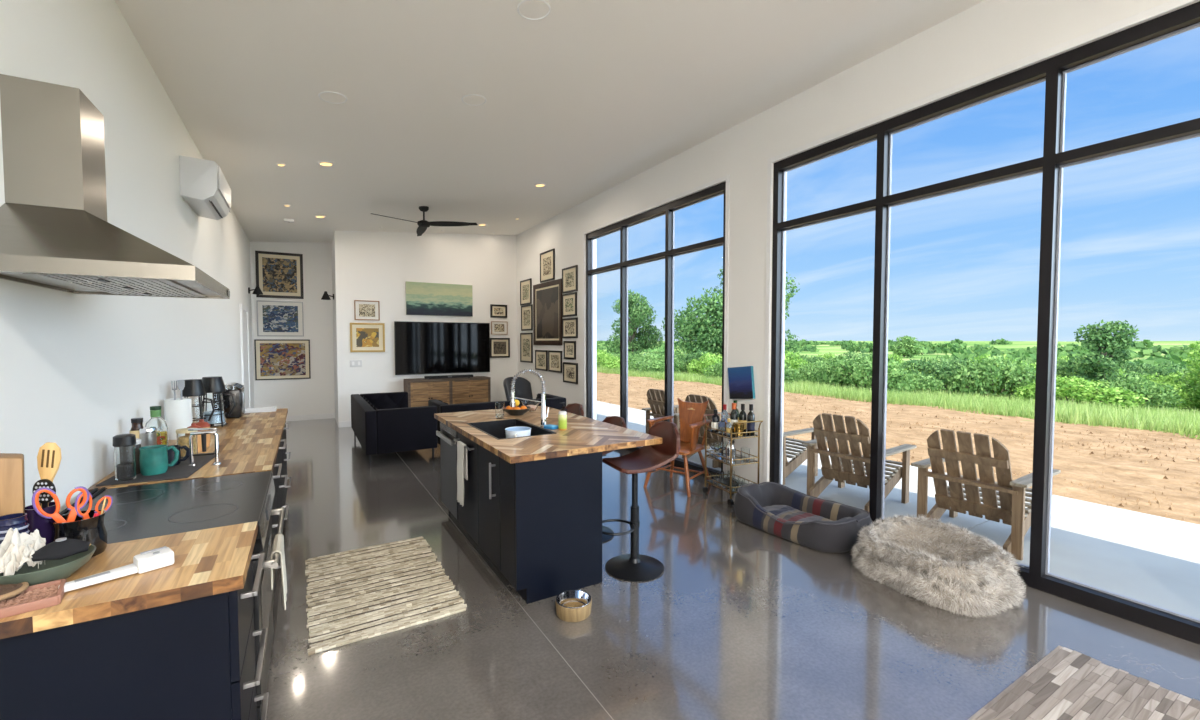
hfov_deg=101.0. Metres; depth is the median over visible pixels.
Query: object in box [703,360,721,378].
bush
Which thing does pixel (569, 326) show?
print
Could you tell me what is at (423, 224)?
ceiling fan
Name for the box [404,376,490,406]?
media console
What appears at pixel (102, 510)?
skewer
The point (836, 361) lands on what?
bush
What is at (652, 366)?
bush
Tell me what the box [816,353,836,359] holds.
bush
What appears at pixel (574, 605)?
bowl
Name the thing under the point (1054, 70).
window
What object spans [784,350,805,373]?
bush
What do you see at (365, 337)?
print
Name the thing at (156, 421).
oil bottle
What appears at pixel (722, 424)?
decanter
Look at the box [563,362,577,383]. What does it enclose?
framed picture
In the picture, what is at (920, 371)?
bush
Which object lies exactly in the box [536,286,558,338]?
print
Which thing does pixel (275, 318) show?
print
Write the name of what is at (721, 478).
tumbler
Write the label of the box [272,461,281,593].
base cabinet
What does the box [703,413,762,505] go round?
bar cart
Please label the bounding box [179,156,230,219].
air conditioner
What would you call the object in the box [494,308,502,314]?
print
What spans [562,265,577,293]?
framed picture
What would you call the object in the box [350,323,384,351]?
framed picture
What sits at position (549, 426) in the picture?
sponge
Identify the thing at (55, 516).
scissors
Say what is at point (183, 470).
slate board
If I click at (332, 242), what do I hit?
wall
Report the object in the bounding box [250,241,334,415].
wall
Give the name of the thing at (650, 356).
bush
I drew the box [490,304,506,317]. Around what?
framed picture
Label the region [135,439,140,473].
storage jar
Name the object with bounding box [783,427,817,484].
patio chair
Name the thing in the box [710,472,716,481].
tumbler
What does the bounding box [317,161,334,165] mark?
recessed light
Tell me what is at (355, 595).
striped rug
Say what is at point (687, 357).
bush
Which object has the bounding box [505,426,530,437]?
bowl
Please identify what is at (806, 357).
bush
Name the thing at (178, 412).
utensil crock
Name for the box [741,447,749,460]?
glass
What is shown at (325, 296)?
wall sconce
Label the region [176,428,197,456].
jar
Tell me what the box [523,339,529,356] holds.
print
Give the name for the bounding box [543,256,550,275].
print
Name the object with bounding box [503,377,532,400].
lounge chair
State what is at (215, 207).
vent
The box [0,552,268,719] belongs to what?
base cabinet
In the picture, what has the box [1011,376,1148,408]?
bush
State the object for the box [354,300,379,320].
framed picture
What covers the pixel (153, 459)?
mug
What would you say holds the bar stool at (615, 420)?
on the floor
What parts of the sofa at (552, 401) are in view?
arm, arm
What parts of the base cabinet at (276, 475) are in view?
drawer, drawer, drawer, handle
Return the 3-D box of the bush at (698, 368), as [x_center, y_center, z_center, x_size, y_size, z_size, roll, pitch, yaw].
[6.032,0.387,27.823,2.337,1.667,2.616,1,3,30]
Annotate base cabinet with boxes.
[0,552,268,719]
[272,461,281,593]
[276,438,287,519]
[282,422,290,505]
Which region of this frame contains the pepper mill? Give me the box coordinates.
[112,434,136,480]
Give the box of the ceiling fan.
[371,206,477,235]
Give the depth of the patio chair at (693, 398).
6.55 m
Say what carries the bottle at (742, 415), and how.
on the bar cart
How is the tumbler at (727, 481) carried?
on the bar cart
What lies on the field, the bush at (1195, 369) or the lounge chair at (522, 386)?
the bush at (1195, 369)
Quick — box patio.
[597,401,1199,618]
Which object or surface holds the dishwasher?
in the kitchen island
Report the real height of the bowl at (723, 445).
0.074 m
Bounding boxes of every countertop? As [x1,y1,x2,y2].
[0,521,257,638]
[88,408,287,491]
[434,406,661,463]
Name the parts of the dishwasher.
handle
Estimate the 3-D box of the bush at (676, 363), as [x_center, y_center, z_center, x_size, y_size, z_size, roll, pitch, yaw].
[3.753,0.354,28.683,2.625,1.457,1.658,0,2,-3]
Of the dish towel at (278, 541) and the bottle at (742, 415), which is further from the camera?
the bottle at (742, 415)
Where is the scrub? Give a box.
[597,338,1199,371]
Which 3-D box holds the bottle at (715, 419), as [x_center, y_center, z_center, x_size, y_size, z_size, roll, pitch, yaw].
[1.198,0.623,5.135,0.086,0.220,0.086,-1,3,-31]
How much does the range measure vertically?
0.926 m
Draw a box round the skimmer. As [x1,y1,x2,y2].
[32,479,55,507]
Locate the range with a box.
[59,470,284,719]
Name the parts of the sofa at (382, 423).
arm, tufted arm, arm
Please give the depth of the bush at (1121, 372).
23.01 m
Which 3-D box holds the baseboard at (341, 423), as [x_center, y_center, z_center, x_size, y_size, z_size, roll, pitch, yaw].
[-3.326,1.161,10.048,3.510,0.110,0.015,-1,3,-31]
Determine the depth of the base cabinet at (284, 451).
4.52 m
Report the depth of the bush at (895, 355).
29.84 m
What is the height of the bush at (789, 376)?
1.325 m
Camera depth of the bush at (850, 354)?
29.89 m
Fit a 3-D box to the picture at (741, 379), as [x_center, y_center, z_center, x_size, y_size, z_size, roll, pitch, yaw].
[1.504,0.243,5.274,0.035,0.372,0.363,-1,3,-31]
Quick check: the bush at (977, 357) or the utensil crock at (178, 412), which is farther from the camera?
the bush at (977, 357)
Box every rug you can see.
[305,536,466,655]
[968,646,1199,719]
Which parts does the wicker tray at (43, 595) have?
woven panel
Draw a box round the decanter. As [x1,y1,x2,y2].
[718,412,726,432]
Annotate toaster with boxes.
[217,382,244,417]
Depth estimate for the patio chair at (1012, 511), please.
3.92 m
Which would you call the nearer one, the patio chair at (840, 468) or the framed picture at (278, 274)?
the patio chair at (840, 468)
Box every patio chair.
[642,389,709,448]
[682,394,720,467]
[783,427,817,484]
[802,413,916,511]
[911,429,1060,560]
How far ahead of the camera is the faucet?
3.91 m
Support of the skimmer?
in the utensil crock at (35, 521)
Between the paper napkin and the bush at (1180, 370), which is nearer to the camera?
the paper napkin
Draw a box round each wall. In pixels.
[0,0,253,512]
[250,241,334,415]
[331,235,337,424]
[334,231,516,426]
[517,0,1199,484]
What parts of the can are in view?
lid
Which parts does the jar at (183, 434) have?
lid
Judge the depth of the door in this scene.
8.24 m
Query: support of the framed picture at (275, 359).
attached to the wall at (315, 395)
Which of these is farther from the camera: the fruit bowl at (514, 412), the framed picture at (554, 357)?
the framed picture at (554, 357)
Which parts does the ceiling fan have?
blade, blade, motor, blade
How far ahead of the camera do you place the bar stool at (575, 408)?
4.82 m
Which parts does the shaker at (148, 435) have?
lid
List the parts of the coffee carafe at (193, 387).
lid, wire frame, glass, handle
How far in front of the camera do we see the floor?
2.69 m
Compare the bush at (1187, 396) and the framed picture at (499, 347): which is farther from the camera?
the bush at (1187, 396)
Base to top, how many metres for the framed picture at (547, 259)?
0.570 m
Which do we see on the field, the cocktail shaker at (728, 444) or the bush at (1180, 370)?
the bush at (1180, 370)
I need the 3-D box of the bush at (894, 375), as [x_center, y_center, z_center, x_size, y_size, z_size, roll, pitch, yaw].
[10.579,0.653,19.921,2.487,1.787,3.937,-1,2,-17]
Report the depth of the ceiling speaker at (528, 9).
3.10 m
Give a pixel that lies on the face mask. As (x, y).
(61, 548)
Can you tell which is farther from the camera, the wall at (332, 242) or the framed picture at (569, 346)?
the wall at (332, 242)
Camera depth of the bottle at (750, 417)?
4.91 m
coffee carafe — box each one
[182,379,214,422]
[202,376,235,426]
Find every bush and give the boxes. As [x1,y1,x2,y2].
[597,349,613,368]
[600,356,635,370]
[609,353,639,361]
[628,351,664,367]
[628,359,664,373]
[657,354,686,373]
[660,350,710,373]
[687,352,721,376]
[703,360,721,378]
[718,363,800,383]
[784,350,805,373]
[795,360,825,383]
[799,355,824,363]
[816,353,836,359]
[816,354,918,394]
[817,356,837,362]
[817,360,871,389]
[838,351,872,360]
[887,370,945,394]
[888,353,908,365]
[888,363,939,383]
[899,356,972,393]
[914,355,968,367]
[945,356,1035,399]
[967,354,1035,396]
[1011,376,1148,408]
[1015,357,1067,376]
[1056,355,1127,400]
[1085,375,1183,410]
[1117,360,1182,379]
[1118,371,1164,383]
[1140,369,1184,384]
[1141,380,1199,413]
[1149,366,1189,373]
[1174,365,1199,410]
[1180,341,1199,402]
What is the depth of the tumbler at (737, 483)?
4.86 m
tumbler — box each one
[0,513,28,564]
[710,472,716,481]
[714,474,721,483]
[719,476,726,485]
[725,479,729,488]
[734,480,741,489]
[742,479,748,484]
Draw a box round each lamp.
[0,271,22,273]
[76,289,96,291]
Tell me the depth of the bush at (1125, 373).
24.32 m
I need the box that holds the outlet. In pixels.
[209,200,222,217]
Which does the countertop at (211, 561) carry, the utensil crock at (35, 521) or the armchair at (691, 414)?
the utensil crock at (35, 521)
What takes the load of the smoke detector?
attached to the ceiling
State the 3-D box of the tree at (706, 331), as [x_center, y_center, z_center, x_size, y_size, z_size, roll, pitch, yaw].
[10.061,-3.558,39.836,10.768,9.882,10.020,0,2,-11]
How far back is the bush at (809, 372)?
25.79 m
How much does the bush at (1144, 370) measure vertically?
2.391 m
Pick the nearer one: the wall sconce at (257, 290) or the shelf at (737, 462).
the shelf at (737, 462)
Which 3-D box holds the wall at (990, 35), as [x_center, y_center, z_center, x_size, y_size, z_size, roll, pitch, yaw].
[2.091,-0.526,4.511,0.220,3.906,15.250,-1,3,-31]
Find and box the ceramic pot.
[48,509,106,556]
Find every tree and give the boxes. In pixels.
[604,289,664,354]
[661,269,799,356]
[892,335,922,357]
[1056,319,1140,402]
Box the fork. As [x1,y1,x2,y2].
[171,381,176,399]
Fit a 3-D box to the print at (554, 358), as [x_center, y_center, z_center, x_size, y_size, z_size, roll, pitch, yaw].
[-0.836,0.026,9.223,0.003,0.239,0.352,-1,3,-31]
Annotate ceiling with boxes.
[114,0,984,242]
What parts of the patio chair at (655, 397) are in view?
leg, rail, arm, arm cross rail, leg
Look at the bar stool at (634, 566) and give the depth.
3.46 m
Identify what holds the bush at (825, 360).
on the field
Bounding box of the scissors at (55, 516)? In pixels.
[32,486,89,522]
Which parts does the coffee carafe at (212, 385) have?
lid, glass, wire frame, handle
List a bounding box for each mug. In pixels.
[139,445,178,475]
[167,445,189,465]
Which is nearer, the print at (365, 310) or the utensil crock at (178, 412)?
the utensil crock at (178, 412)
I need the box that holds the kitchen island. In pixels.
[440,432,601,603]
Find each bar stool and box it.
[565,403,583,415]
[602,416,626,542]
[602,421,679,581]
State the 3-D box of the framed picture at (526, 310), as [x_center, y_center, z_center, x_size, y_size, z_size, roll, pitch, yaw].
[-1.532,-0.883,10.357,0.027,0.530,0.580,-1,3,-31]
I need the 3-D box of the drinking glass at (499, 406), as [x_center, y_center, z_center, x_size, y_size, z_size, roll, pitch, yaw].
[-0.884,0.443,4.368,0.084,0.140,0.084,-1,3,-31]
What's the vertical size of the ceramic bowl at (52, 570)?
0.063 m
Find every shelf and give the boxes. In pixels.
[707,430,757,437]
[707,453,756,464]
[707,480,737,491]
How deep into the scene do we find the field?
213.99 m
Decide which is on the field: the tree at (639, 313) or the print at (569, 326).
the tree at (639, 313)
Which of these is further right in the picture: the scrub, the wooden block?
the scrub
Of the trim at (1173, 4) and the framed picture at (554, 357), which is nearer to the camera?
the trim at (1173, 4)
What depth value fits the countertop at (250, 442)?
3.19 m
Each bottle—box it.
[129,418,143,438]
[145,406,168,444]
[711,409,719,430]
[723,404,727,422]
[726,418,731,434]
[730,403,737,432]
[733,400,738,421]
[739,404,746,433]
[747,404,754,434]
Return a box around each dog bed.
[734,482,871,552]
[850,513,1026,618]
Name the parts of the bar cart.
post, push handle, post, gallery rail, gallery rail, gallery rail, push handle, post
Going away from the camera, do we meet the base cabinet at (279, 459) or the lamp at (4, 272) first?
the lamp at (4, 272)
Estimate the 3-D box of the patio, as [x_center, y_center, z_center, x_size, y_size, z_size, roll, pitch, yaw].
[0.631,1.308,9.736,2.530,0.120,32.000,-1,3,-31]
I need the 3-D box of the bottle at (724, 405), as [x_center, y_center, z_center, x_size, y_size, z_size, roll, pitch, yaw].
[1.299,0.597,5.152,0.074,0.270,0.074,-1,3,-31]
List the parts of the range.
oven door, control panel, drawer, handle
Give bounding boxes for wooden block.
[0,453,24,515]
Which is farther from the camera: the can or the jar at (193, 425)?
the can
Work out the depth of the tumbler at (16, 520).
1.42 m
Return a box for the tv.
[394,321,489,374]
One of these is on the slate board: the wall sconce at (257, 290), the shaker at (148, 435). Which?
the shaker at (148, 435)
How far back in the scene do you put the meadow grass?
13.02 m
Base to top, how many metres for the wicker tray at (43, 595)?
0.024 m
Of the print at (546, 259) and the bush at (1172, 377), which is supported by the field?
the bush at (1172, 377)
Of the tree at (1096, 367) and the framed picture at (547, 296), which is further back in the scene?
the tree at (1096, 367)
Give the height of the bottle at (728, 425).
0.160 m
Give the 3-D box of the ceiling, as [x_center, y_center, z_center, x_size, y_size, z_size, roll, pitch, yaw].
[-0.382,-2.404,3.755,5.430,0.754,16.600,-1,3,-31]
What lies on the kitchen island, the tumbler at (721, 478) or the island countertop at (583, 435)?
the island countertop at (583, 435)
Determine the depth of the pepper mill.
2.38 m
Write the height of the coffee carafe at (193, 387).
0.398 m
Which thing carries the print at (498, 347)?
attached to the framed picture at (499, 347)
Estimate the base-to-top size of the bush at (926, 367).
1.916 m
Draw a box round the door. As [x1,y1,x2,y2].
[239,303,250,407]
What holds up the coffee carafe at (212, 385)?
on the countertop at (250, 442)
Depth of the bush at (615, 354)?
31.66 m
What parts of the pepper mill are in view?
lid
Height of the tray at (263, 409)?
0.026 m
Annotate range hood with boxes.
[0,74,229,298]
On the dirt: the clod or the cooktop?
the clod
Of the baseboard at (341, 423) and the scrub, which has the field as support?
the scrub
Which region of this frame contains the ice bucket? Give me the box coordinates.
[733,423,744,435]
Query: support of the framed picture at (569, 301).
attached to the wall at (990, 35)
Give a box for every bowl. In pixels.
[0,544,95,585]
[504,406,530,415]
[505,426,530,437]
[521,401,538,411]
[555,589,591,621]
[714,443,719,450]
[721,443,726,449]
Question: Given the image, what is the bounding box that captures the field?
[598,341,1199,421]
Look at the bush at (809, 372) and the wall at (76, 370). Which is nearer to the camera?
the wall at (76, 370)
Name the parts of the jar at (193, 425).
lid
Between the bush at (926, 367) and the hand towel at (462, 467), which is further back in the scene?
the bush at (926, 367)
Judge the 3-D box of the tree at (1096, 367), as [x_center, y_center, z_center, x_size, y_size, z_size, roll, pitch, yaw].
[21.611,0.262,21.243,3.384,4.030,3.054,-1,3,-31]
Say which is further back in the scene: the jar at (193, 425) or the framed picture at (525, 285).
the framed picture at (525, 285)
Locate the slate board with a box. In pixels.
[96,454,214,486]
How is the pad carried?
on the wicker tray at (43, 595)
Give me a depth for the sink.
4.17 m
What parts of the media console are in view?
door, door, door, door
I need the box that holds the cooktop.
[63,470,271,543]
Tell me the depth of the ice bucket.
4.85 m
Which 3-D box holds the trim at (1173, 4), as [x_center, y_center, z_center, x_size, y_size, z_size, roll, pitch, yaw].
[2.515,-0.242,3.580,0.012,3.410,3.300,-1,3,-31]
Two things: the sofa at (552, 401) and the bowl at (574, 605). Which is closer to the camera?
the bowl at (574, 605)
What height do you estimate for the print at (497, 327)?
0.169 m
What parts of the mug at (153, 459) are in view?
handle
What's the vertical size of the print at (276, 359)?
0.642 m
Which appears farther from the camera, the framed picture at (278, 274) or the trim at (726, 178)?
the framed picture at (278, 274)
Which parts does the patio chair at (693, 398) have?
rail, rail, rail, leg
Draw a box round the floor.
[266,418,1199,719]
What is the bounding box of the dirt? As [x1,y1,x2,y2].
[597,372,1199,524]
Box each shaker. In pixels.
[138,427,156,446]
[726,440,734,461]
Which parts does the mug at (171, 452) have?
handle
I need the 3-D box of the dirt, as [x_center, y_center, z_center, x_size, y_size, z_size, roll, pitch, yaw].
[0.122,0.910,19.895,7.078,0.091,62.000,-1,3,-31]
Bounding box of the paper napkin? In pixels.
[0,528,45,575]
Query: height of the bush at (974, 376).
2.025 m
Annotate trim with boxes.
[583,174,729,470]
[763,0,1196,481]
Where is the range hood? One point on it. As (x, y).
(56, 233)
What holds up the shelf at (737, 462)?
attached to the bar cart
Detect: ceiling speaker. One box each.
[318,91,346,103]
[517,0,550,19]
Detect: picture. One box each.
[254,339,310,379]
[255,251,303,298]
[256,300,303,336]
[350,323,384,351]
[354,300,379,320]
[405,281,472,316]
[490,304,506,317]
[490,338,509,357]
[491,321,507,334]
[520,278,531,305]
[520,333,532,362]
[521,304,532,330]
[533,278,562,344]
[535,350,547,370]
[540,249,554,282]
[548,350,561,372]
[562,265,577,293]
[562,292,576,316]
[562,318,577,337]
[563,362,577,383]
[564,341,575,359]
[728,366,754,398]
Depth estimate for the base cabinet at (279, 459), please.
3.75 m
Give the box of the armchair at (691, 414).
[643,398,711,496]
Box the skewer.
[100,497,105,514]
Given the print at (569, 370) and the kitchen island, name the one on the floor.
the kitchen island
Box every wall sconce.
[248,285,262,294]
[321,291,333,299]
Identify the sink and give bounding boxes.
[466,418,555,439]
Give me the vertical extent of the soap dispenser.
0.136 m
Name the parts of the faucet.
support arm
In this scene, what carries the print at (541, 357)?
attached to the framed picture at (541, 356)
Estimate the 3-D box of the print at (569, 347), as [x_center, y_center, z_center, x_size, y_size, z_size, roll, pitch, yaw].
[-0.532,-0.174,8.704,0.003,0.166,0.238,-1,3,-31]
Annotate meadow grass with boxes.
[597,366,1199,438]
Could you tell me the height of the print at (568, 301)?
0.228 m
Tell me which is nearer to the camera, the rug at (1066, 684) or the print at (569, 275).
the rug at (1066, 684)
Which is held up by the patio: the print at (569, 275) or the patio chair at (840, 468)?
the patio chair at (840, 468)
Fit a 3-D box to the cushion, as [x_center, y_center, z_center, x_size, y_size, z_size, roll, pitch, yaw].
[1.709,1.380,4.237,0.449,0.114,0.804,-2,3,-35]
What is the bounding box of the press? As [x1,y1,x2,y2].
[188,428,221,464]
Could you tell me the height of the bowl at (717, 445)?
0.074 m
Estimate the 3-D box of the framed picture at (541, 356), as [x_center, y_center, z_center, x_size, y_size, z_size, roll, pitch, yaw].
[-1.159,0.005,9.764,0.027,0.400,0.560,-1,3,-31]
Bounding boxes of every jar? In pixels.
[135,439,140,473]
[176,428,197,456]
[187,423,201,451]
[196,419,210,446]
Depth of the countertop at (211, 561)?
1.42 m
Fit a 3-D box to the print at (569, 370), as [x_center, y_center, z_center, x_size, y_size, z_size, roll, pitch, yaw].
[-0.522,0.226,8.702,0.003,0.198,0.312,-1,3,-31]
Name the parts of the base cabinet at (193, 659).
drawer, drawer, handle, drawer, handle, handle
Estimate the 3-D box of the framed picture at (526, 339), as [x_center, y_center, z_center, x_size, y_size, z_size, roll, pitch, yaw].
[-1.550,-0.260,10.412,0.027,0.620,0.630,-1,3,-31]
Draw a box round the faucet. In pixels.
[510,369,548,426]
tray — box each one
[0,579,66,618]
[245,407,276,412]
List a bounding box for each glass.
[495,402,504,418]
[710,442,715,455]
[714,443,719,456]
[721,443,726,456]
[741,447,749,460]
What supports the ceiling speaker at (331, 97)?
attached to the ceiling
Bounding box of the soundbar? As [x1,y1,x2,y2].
[424,374,472,378]
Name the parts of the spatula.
blade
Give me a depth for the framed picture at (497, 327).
10.66 m
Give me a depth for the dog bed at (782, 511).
4.16 m
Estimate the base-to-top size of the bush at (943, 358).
2.265 m
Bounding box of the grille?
[320,93,345,102]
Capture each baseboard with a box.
[286,413,334,421]
[338,421,350,427]
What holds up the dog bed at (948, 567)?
on the floor
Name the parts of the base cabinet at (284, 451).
drawer, drawer, drawer, handle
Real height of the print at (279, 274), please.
0.656 m
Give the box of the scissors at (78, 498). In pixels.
[74,492,112,519]
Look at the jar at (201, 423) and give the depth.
3.17 m
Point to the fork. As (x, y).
(174, 389)
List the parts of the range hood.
underside panel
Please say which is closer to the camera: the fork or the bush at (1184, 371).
the fork
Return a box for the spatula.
[177,380,184,399]
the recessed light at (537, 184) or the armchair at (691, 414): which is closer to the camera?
the armchair at (691, 414)
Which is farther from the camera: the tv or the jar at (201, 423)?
the tv
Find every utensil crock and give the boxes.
[24,502,55,544]
[164,398,192,439]
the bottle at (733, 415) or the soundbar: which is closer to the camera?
the bottle at (733, 415)
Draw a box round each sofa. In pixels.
[351,392,437,466]
[428,393,565,444]
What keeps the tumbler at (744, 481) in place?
on the bar cart
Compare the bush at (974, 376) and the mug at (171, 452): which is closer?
the mug at (171, 452)
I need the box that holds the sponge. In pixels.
[544,424,557,429]
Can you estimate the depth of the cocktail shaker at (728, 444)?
4.88 m
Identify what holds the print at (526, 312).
attached to the framed picture at (526, 310)
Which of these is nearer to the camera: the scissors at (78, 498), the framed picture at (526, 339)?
the scissors at (78, 498)
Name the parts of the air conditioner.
panel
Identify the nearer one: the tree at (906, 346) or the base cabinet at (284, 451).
the base cabinet at (284, 451)
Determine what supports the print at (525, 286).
attached to the framed picture at (525, 285)
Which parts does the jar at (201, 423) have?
lid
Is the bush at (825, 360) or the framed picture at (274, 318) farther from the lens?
the bush at (825, 360)
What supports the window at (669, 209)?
in the wall at (990, 35)
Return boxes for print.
[260,343,305,375]
[262,257,296,292]
[262,305,297,331]
[356,328,378,346]
[359,304,374,316]
[493,342,505,353]
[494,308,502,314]
[494,324,503,331]
[523,284,528,299]
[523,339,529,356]
[524,310,529,325]
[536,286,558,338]
[538,354,544,366]
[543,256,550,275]
[551,355,558,367]
[565,271,573,287]
[565,298,572,311]
[565,322,574,333]
[566,367,573,378]
[567,345,572,354]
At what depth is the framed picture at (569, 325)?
8.66 m
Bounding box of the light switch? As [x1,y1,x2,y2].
[350,360,361,366]
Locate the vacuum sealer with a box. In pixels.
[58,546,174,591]
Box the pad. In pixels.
[0,582,28,600]
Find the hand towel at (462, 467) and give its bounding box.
[457,441,467,506]
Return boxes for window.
[586,182,725,475]
[769,1,1199,644]
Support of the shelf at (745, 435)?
attached to the bar cart
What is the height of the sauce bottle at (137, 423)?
0.260 m
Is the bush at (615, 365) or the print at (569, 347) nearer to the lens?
the print at (569, 347)
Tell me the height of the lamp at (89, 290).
0.006 m
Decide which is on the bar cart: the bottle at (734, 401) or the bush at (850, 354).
the bottle at (734, 401)
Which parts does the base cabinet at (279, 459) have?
drawer, drawer, handle, handle, handle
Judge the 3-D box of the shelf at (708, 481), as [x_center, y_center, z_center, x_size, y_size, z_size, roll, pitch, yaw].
[1.343,1.272,5.066,0.314,0.010,0.414,-1,2,-22]
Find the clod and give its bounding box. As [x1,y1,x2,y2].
[597,373,1199,519]
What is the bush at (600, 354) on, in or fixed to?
on the field
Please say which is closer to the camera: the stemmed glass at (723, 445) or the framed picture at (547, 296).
the stemmed glass at (723, 445)
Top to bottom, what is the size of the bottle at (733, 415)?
0.300 m
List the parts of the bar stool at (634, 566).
post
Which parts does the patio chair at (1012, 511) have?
leg, arm, rail, leg, rail, arm cross rail, rail, rail, leg, arm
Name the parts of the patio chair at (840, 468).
leg, arm, rail, arm cross rail, leg, rail, rail, rail, arm, leg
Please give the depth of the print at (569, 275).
8.66 m
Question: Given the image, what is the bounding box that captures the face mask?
[31,537,89,561]
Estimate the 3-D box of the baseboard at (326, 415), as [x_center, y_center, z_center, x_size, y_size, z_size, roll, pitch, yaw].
[-6.081,1.165,9.923,1.355,0.110,0.015,-1,3,-31]
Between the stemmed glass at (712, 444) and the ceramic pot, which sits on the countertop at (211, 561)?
the ceramic pot
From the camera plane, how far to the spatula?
3.46 m
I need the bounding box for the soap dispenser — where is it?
[560,402,566,411]
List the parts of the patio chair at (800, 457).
leg, rail, arm, leg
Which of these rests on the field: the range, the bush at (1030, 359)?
the bush at (1030, 359)
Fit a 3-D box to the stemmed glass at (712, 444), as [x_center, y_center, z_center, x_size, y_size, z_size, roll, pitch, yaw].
[1.182,0.925,5.161,0.063,0.135,0.063,-1,3,-31]
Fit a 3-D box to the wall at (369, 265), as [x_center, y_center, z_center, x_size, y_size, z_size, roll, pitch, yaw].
[-3.368,-0.739,10.046,3.510,3.906,0.150,-1,3,-31]
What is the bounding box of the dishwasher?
[436,422,457,519]
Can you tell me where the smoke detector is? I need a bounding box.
[284,218,293,222]
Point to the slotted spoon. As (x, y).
(49, 457)
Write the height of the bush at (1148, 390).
1.428 m
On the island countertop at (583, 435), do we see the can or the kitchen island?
the can
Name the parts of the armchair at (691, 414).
leg, arm, leg, leg, seat, backrest, arm, leg, arm post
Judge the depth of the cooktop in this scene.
2.06 m
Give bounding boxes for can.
[558,411,566,429]
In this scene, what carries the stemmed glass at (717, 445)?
on the bar cart
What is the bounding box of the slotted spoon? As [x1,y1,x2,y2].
[37,442,61,507]
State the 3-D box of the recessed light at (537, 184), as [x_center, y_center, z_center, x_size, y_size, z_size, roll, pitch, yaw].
[-0.851,-2.480,7.022,0.172,0.024,0.172,-1,3,-31]
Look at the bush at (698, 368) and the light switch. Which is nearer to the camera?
the light switch
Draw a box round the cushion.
[762,505,831,521]
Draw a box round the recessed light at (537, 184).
[534,183,545,186]
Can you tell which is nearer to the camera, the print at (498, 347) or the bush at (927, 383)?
the print at (498, 347)
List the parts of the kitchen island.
handle, door, door, handle, door, panel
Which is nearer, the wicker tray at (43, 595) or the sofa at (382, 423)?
the wicker tray at (43, 595)
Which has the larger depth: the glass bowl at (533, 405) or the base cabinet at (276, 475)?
the glass bowl at (533, 405)
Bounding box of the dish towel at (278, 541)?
[271,533,286,609]

